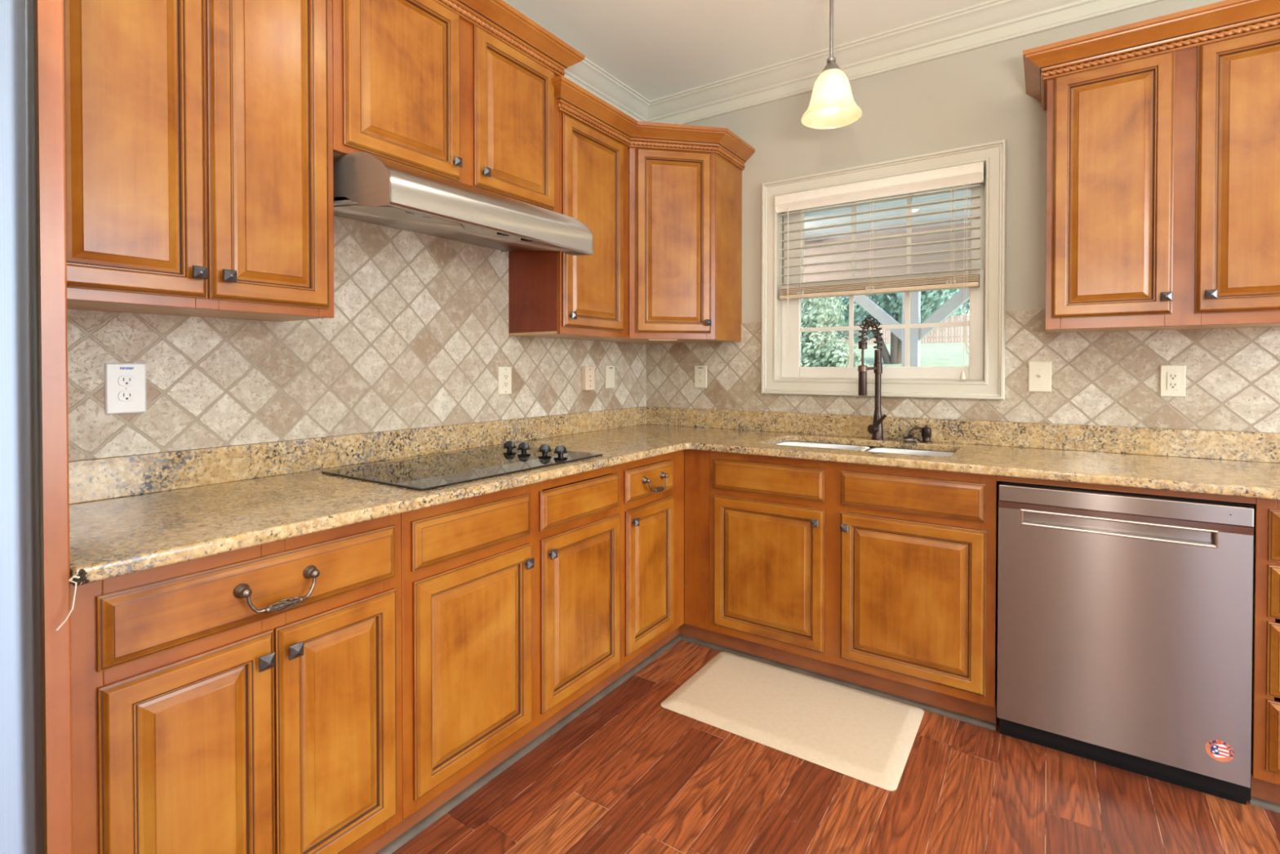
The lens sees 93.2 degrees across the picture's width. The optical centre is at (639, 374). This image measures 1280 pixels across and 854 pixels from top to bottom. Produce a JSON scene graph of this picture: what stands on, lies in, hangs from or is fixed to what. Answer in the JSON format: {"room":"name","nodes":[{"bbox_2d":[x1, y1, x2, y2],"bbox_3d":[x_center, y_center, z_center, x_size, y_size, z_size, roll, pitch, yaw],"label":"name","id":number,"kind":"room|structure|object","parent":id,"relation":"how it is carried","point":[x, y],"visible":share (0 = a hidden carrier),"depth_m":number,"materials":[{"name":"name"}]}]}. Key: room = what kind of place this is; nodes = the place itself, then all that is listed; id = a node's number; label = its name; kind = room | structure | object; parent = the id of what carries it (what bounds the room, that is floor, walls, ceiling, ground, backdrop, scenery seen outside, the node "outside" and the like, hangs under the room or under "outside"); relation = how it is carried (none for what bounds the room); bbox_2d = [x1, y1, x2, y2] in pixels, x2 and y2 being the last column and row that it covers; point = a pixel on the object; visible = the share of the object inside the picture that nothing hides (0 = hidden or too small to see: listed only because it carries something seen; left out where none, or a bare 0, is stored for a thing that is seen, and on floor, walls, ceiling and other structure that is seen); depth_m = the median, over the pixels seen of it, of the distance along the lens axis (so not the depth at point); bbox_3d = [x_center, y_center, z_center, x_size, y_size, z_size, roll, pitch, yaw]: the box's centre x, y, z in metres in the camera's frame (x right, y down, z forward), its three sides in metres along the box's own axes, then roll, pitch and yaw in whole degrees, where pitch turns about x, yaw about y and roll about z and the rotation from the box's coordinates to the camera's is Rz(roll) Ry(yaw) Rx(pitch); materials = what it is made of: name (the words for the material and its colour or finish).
{"room":"kitchen","nodes":[
{"label":"kitchen","id":0,"kind":"room"},
{"bbox_2d":[502,0,991,101],"bbox_3d":[0.593,-1.548,-0.473,5.640,0.100,6.240,0,1,34],"label":"ceiling","id":1,"kind":"structure","parent":0,"point":[658,49],"depth_m":2.69,"materials":[{"name":"paint"}]},
{"bbox_2d":[800,0,862,129],"bbox_3d":[0.696,-1.232,2.200,0.212,0.593,0.212,0,1,34],"label":"pendant light","id":2,"kind":"object","parent":1,"relation":"hanging from","point":[832,105],"visible":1,"depth_m":2.18,"materials":[{"name":"white glass"}]},
{"bbox_2d":[391,626,1279,853],"bbox_3d":[0.593,1.274,-0.441,5.640,0.060,6.240,0,1,34],"label":"floor","id":3,"kind":"structure","parent":0,"point":[630,773],"depth_m":1.73,"materials":[{"name":"brown wood"}]},
{"bbox_2d":[0,0,47,853],"bbox_3d":[-1.379,0.329,0.675,0.811,1.765,0.912,0,1,34],"label":"refrigerator","id":4,"kind":"object","parent":3,"relation":"on","point":[23,748],"visible":1,"depth_m":0.83,"materials":[{"name":"grey metal"}]},
{"bbox_2d":[37,0,73,853],"bbox_3d":[-1.200,0.016,1.142,0.639,2.420,0.038,0,1,34],"label":"end panel","id":5,"kind":"object","parent":3,"relation":"on","point":[51,25],"visible":0.5,"depth_m":0.97,"materials":[{"name":"brown wood"}]},
{"bbox_2d":[70,513,402,853],"bbox_3d":[-0.999,0.782,1.417,0.667,0.882,0.624,0,1,34],"label":"base cabinet","id":6,"kind":"object","parent":3,"relation":"on","point":[246,700],"visible":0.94,"depth_m":1.21,"materials":[{"name":"brown wood"}]},
{"bbox_2d":[390,463,620,841],"bbox_3d":[-0.568,0.775,2.068,0.652,0.882,0.937,0,1,34],"label":"base cabinet","id":7,"kind":"object","parent":3,"relation":"on","point":[511,597],"visible":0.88,"depth_m":1.77,"materials":[{"name":"brown wood"}]},
{"bbox_2d":[374,633,680,853],"bbox_3d":[-0.410,1.209,1.892,0.017,0.017,2.145,0,1,34],"label":"trim","id":8,"kind":"structure","parent":3,"relation":"on","point":[425,822],"depth_m":1.90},
{"bbox_2d":[608,449,684,684],"bbox_3d":[-0.149,0.768,2.676,0.667,0.882,0.540,0,1,34],"label":"base cabinet","id":9,"kind":"object","parent":3,"relation":"on","point":[652,488],"visible":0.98,"depth_m":2.45,"materials":[{"name":"brown wood"}]},
{"bbox_2d":[660,651,924,791],"bbox_3d":[0.550,1.205,2.205,0.816,0.017,0.520,0,1,34],"label":"floor mat","id":10,"kind":"object","parent":3,"relation":"on","point":[864,736],"visible":1,"depth_m":2.13,"materials":[{"name":"beige plastic"}]},
{"bbox_2d":[680,445,1001,723],"bbox_3d":[0.829,0.768,2.614,1.257,0.882,0.652,0,1,34],"label":"base cabinet","id":11,"kind":"object","parent":3,"relation":"on","point":[889,583],"visible":0.77,"depth_m":2.28,"materials":[{"name":"brown wood"}]},
{"bbox_2d":[68,406,1279,586],"bbox_3d":[0.500,0.271,1.625,2.918,0.132,2.658,0,1,34],"label":"countertop","id":12,"kind":"structure","parent":11,"relation":"on","point":[128,514],"depth_m":1.95,"materials":[{"name":"stone"}]},
{"bbox_2d":[56,574,79,630],"bbox_3d":[-0.910,0.361,0.963,0.010,0.083,0.028,0,1,34],"label":"thread","id":13,"kind":"object","parent":12,"relation":"hanging from","point":[75,575],"visible":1,"depth_m":0.97},
{"bbox_2d":[321,440,602,490],"bbox_3d":[-0.562,0.279,2.060,0.499,0.044,0.787,0,1,34],"label":"cooktop","id":14,"kind":"object","parent":12,"relation":"in","point":[441,470],"visible":1,"depth_m":1.98,"materials":[{"name":"black glass"}]},
{"bbox_2d":[764,441,957,481],"bbox_3d":[0.926,0.422,2.581,0.792,0.192,0.420,0,1,34],"label":"sink","id":15,"kind":"object","parent":12,"relation":"in","point":[910,451],"visible":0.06,"depth_m":2.69,"materials":[{"name":"metal"}]},
{"bbox_2d":[857,316,886,439],"bbox_3d":[1.038,0.017,2.707,0.180,0.554,0.083,0,1,-34],"label":"kitchen faucet","id":16,"kind":"object","parent":12,"relation":"on","point":[876,428],"visible":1,"depth_m":2.73,"materials":[{"name":"brown metal"}]},
{"bbox_2d":[900,434,919,442],"bbox_3d":[1.187,0.277,2.658,0.082,0.035,0.082,0,1,34],"label":"strainer","id":17,"kind":"object","parent":12,"relation":"on","point":[909,438],"visible":1,"depth_m":2.63,"materials":[{"name":"silver metal"}]},
{"bbox_2d":[907,424,932,442],"bbox_3d":[1.232,0.256,2.663,0.097,0.076,0.046,0,1,23],"label":"soap dispenser","id":18,"kind":"object","parent":12,"relation":"on","point":[926,431],"visible":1,"depth_m":2.64,"materials":[{"name":"brown metal"}]},
{"bbox_2d":[996,475,1256,503],"bbox_3d":[1.457,0.346,1.860,0.621,0.021,0.018,0,1,34],"label":"rail","id":19,"kind":"object","parent":12,"relation":"attached to","point":[1003,478],"visible":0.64,"depth_m":1.83,"materials":[{"name":"brown wood"}]},
{"bbox_2d":[680,633,995,730],"bbox_3d":[0.699,1.203,2.426,1.257,0.017,0.017,0,1,34],"label":"trim","id":20,"kind":"structure","parent":11,"relation":"attached to","point":[926,707],"depth_m":2.34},
{"bbox_2d":[996,481,1254,804],"bbox_3d":[1.600,0.787,2.073,0.611,0.858,0.597,0,1,34],"label":"dishwasher","id":21,"kind":"object","parent":3,"relation":"on","point":[1125,620],"visible":1,"depth_m":1.81,"materials":[{"name":"silver metal"}]},
{"bbox_2d":[1246,497,1279,804],"bbox_3d":[2.066,0.778,1.795,0.466,0.882,0.625,0,1,34],"label":"base cabinet","id":22,"kind":"object","parent":3,"relation":"on","point":[1265,721],"visible":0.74,"depth_m":1.67,"materials":[{"name":"brown wood"}]},
{"bbox_2d":[1248,795,1279,813],"bbox_3d":[1.930,1.213,1.595,0.463,0.017,0.017,0,1,34],"label":"trim","id":23,"kind":"structure","parent":22,"relation":"attached to","point":[1254,801],"depth_m":1.71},
{"bbox_2d":[680,0,1279,552],"bbox_3d":[2.305,-0.156,2.079,5.400,2.743,0.120,0,1,34],"label":"wall","id":24,"kind":"structure","parent":0,"point":[979,95],"depth_m":2.66,"materials":[{"name":"beige paint"}]},
{"bbox_2d":[582,120,755,343],"bbox_3d":[0.138,-0.671,3.078,0.680,1.004,0.638,0,1,34],"label":"upper cabinet","id":25,"kind":"object","parent":24,"relation":"attached to","point":[685,181],"visible":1,"depth_m":2.89,"materials":[{"name":"brown wood"}]},
{"bbox_2d":[760,138,1006,399],"bbox_3d":[1.105,-0.440,2.861,1.074,1.078,0.138,0,1,34],"label":"window","id":26,"kind":"structure","parent":24,"relation":"in","point":[781,373],"depth_m":2.79,"materials":[{"name":"beige paint"}]},
{"bbox_2d":[774,161,984,379],"bbox_3d":[1.079,-0.442,2.829,0.919,0.918,0.086,0,1,34],"label":"window blind","id":27,"kind":"object","parent":26,"relation":"attached to","point":[972,173],"visible":1,"depth_m":2.79,"materials":[{"name":"beige wood"}]},
{"bbox_2d":[646,0,1164,124],"bbox_3d":[2.247,-1.455,1.979,5.400,0.143,0.086,0,1,34],"label":"trim","id":28,"kind":"structure","parent":24,"relation":"attached to","point":[992,22],"depth_m":2.73,"materials":[{"name":"paint"}]},
{"bbox_2d":[646,309,1279,432],"bbox_3d":[1.242,-0.039,2.721,2.920,0.462,0.008,0,1,34],"label":"tile backsplash","id":29,"kind":"structure","parent":24,"relation":"attached to","point":[1099,378],"depth_m":2.39,"materials":[{"name":"tile"}]},
{"bbox_2d":[694,365,706,387],"bbox_3d":[0.333,0.009,3.325,0.076,0.122,0.008,0,1,34],"label":"wall outlet","id":30,"kind":"object","parent":29,"relation":"attached to","point":[700,371],"visible":1,"depth_m":3.32,"materials":[{"name":"beige plastic"}]},
{"bbox_2d":[697,377,702,382],"bbox_3d":[0.331,0.029,3.323,0.034,0.027,0.002,0,1,34],"label":"receptacle","id":31,"kind":"object","parent":30,"relation":"attached to","point":[699,380],"depth_m":3.32,"materials":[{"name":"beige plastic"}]},
{"bbox_2d":[697,370,702,375],"bbox_3d":[0.331,-0.010,3.323,0.034,0.027,0.002,0,1,34],"label":"receptacle","id":32,"kind":"object","parent":30,"relation":"attached to","point":[699,372],"depth_m":3.32,"materials":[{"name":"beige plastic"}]},
{"bbox_2d":[1028,360,1051,391],"bbox_3d":[1.620,0.006,2.451,0.078,0.124,0.017,0,1,34],"label":"light switch","id":33,"kind":"object","parent":29,"relation":"attached to","point":[1039,372],"visible":1,"depth_m":2.45,"materials":[{"name":"beige plastic"}]},
{"bbox_2d":[1160,364,1186,396],"bbox_3d":[1.960,0.022,2.226,0.072,0.116,0.010,0,1,34],"label":"wall outlet","id":34,"kind":"object","parent":29,"relation":"attached to","point":[1172,377],"visible":1,"depth_m":2.22,"materials":[{"name":"beige plastic"}]},
{"bbox_2d":[1022,0,1279,333],"bbox_3d":[1.852,-0.662,2.078,0.903,0.998,0.377,0,1,34],"label":"upper cabinet","id":35,"kind":"object","parent":24,"relation":"attached to","point":[1162,210],"visible":1,"depth_m":2.00,"materials":[{"name":"brown wood"}]},
{"bbox_3d":[-1.661,-0.145,1.137,0.120,2.743,6.120,0,1,34],"label":"wall","id":36,"kind":"structure","parent":0,"visible":0},
{"bbox_2d":[63,0,333,321],"bbox_3d":[-1.122,-0.656,1.484,0.377,0.998,0.627,0,1,34],"label":"upper cabinet","id":37,"kind":"object","parent":36,"relation":"attached to","point":[199,133],"visible":0.82,"depth_m":1.41,"materials":[{"name":"brown wood"}]},
{"bbox_2d":[66,196,646,461],"bbox_3d":[-0.709,-0.227,2.432,0.008,0.844,2.652,0,1,34],"label":"tile backsplash","id":38,"kind":"structure","parent":36,"relation":"attached to","point":[417,335],"depth_m":2.05,"materials":[{"name":"tile"}]},
{"bbox_2d":[104,363,146,413],"bbox_3d":[-1.305,0.034,1.537,0.008,0.127,0.082,0,1,34],"label":"wall outlet","id":39,"kind":"object","parent":38,"relation":"attached to","point":[125,384],"visible":1,"depth_m":1.53,"materials":[{"name":"plastic"}]},
{"bbox_2d":[118,391,134,401],"bbox_3d":[-1.303,0.053,1.536,0.002,0.027,0.034,0,1,34],"label":"receptacle","id":40,"kind":"object","parent":39,"relation":"attached to","point":[123,396],"depth_m":1.53,"materials":[{"name":"plastic"}]},
{"bbox_2d":[118,375,134,386],"bbox_3d":[-1.303,0.014,1.535,0.002,0.027,0.034,0,1,34],"label":"receptacle","id":41,"kind":"object","parent":39,"relation":"attached to","point":[123,380],"depth_m":1.53,"materials":[{"name":"plastic"}]},
{"bbox_2d":[497,366,511,394],"bbox_3d":[-0.580,0.024,2.609,0.010,0.120,0.075,0,1,34],"label":"wall outlet","id":42,"kind":"object","parent":38,"relation":"attached to","point":[504,373],"visible":1,"depth_m":2.60,"materials":[{"name":"beige plastic"}]},
{"bbox_2d":[581,366,594,390],"bbox_3d":[-0.263,0.016,3.061,0.031,0.120,0.072,0,1,34],"label":"wall box","id":43,"kind":"object","parent":38,"relation":"attached to","point":[587,372],"visible":1,"depth_m":3.04,"materials":[{"name":"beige plastic"}]},
{"bbox_2d":[605,365,614,387],"bbox_3d":[-0.158,0.009,3.237,0.007,0.120,0.076,0,1,34],"label":"wall plate","id":44,"kind":"object","parent":38,"relation":"attached to","point":[610,370],"visible":1,"depth_m":3.23,"materials":[{"name":"beige plastic"}]},
{"bbox_2d":[332,0,585,213],"bbox_3d":[-0.684,-0.965,2.130,0.377,0.667,1.084,0,1,34],"label":"upper cabinet","id":45,"kind":"object","parent":36,"relation":"attached to","point":[460,91],"visible":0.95,"depth_m":1.99,"materials":[{"name":"brown wood"}]},
{"bbox_2d":[333,151,593,255],"bbox_3d":[-0.626,-0.544,2.095,0.498,0.171,0.861,0,1,34],"label":"range hood","id":46,"kind":"object","parent":36,"relation":"attached to","point":[381,191],"visible":0.97,"depth_m":1.85,"materials":[{"name":"metal"}]},
{"bbox_2d":[497,232,509,235],"bbox_3d":[-0.458,-0.471,2.022,0.024,0.010,0.032,0,1,34],"label":"rocker switch","id":47,"kind":"object","parent":46,"relation":"attached to","point":[499,233],"depth_m":2.01,"materials":[{"name":"black plastic"}]},
{"bbox_2d":[520,238,532,241],"bbox_3d":[-0.396,-0.472,2.114,0.024,0.010,0.032,0,1,34],"label":"rocker switch","id":48,"kind":"object","parent":46,"relation":"attached to","point":[522,239],"depth_m":2.11,"materials":[{"name":"black plastic"}]},
{"bbox_2d":[508,75,637,339],"bbox_3d":[-0.305,-0.669,2.694,0.377,0.998,0.557,0,1,34],"label":"upper cabinet","id":49,"kind":"object","parent":36,"relation":"attached to","point":[553,294],"visible":0.66,"depth_m":2.59,"materials":[{"name":"brown wood"}]},
{"bbox_2d":[563,57,649,121],"bbox_3d":[-1.609,-1.444,1.015,0.086,0.143,6.000,0,1,34],"label":"trim","id":50,"kind":"structure","parent":36,"relation":"attached to","point":[585,73],"depth_m":3.15,"materials":[{"name":"paint"}]},
{"label":"outside","id":51,"kind":"structure","parent":0,"visible":0},
{"bbox_2d":[800,342,968,366],"bbox_3d":[27.592,-1.722,53.273,130.000,5.300,106.700,0,1,34],"label":"lawn","id":52,"kind":"structure","parent":51,"point":[931,354],"depth_m":23.98,"materials":[{"name":"green plant"}]},
{"bbox_2d":[800,297,869,366],"bbox_3d":[4.471,-1.542,16.998,3.812,4.616,2.522,0,1,34],"label":"bush","id":53,"kind":"object","parent":52,"relation":"on","point":[823,355],"visible":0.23,"depth_m":16.23,"materials":[{"name":"green plant"}]},
{"bbox_2d":[813,288,960,364],"bbox_3d":[8.460,-3.195,21.998,7.171,6.680,3.639,0,1,34],"label":"tree","id":54,"kind":"object","parent":52,"relation":"on","point":[891,305],"visible":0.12,"depth_m":21.44,"materials":[{"name":"green plant"}]},
{"bbox_2d":[820,315,968,345],"bbox_3d":[16.872,-2.324,30.777,15.400,1.520,0.070,0,1,34],"label":"fence","id":55,"kind":"object","parent":52,"relation":"on","point":[947,336],"visible":0.09,"depth_m":31.48,"materials":[{"name":"beige wood"}]},
{"bbox_2d":[839,289,968,333],"bbox_3d":[21.970,-7.294,51.382,11.035,10.149,5.448,0,1,34],"label":"tree","id":56,"kind":"object","parent":52,"relation":"on","point":[958,312],"visible":0.02,"depth_m":48.62,"materials":[{"name":"green plant"}]},
{"bbox_2d":[961,299,968,314],"bbox_3d":[22.421,-4.895,36.679,5.288,6.357,3.398,0,1,34],"label":"tree","id":57,"kind":"object","parent":52,"relation":"on","point":[967,300],"visible":0.02,"depth_m":38.18,"materials":[{"name":"green plant"}]},
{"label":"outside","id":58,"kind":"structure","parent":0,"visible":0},
{"bbox_3d":[1.819,1.374,4.415,10.000,0.130,3.180,0,1,34],"label":"floor","id":59,"kind":"structure","parent":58,"visible":0},
{"bbox_2d":[853,288,969,366],"bbox_3d":[2.496,0.201,5.574,1.120,2.190,0.136,0,1,34],"label":"porch post","id":60,"kind":"object","parent":59,"relation":"on","point":[917,335],"visible":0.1,"depth_m":5.50,"materials":[{"name":"paint"}]},
{"bbox_2d":[803,222,970,284],"bbox_3d":[2.575,-1.084,5.506,10.000,0.480,0.160,0,1,34],"label":"porch ceiling","id":61,"kind":"structure","parent":60,"relation":"on","point":[962,244],"depth_m":5.59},
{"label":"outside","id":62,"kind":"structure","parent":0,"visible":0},
{"bbox_2d":[803,186,970,241],"bbox_3d":[1.819,-1.341,4.384,10.000,0.060,3.180,0,1,34],"label":"ceiling","id":63,"kind":"structure","parent":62,"point":[960,204],"depth_m":5.01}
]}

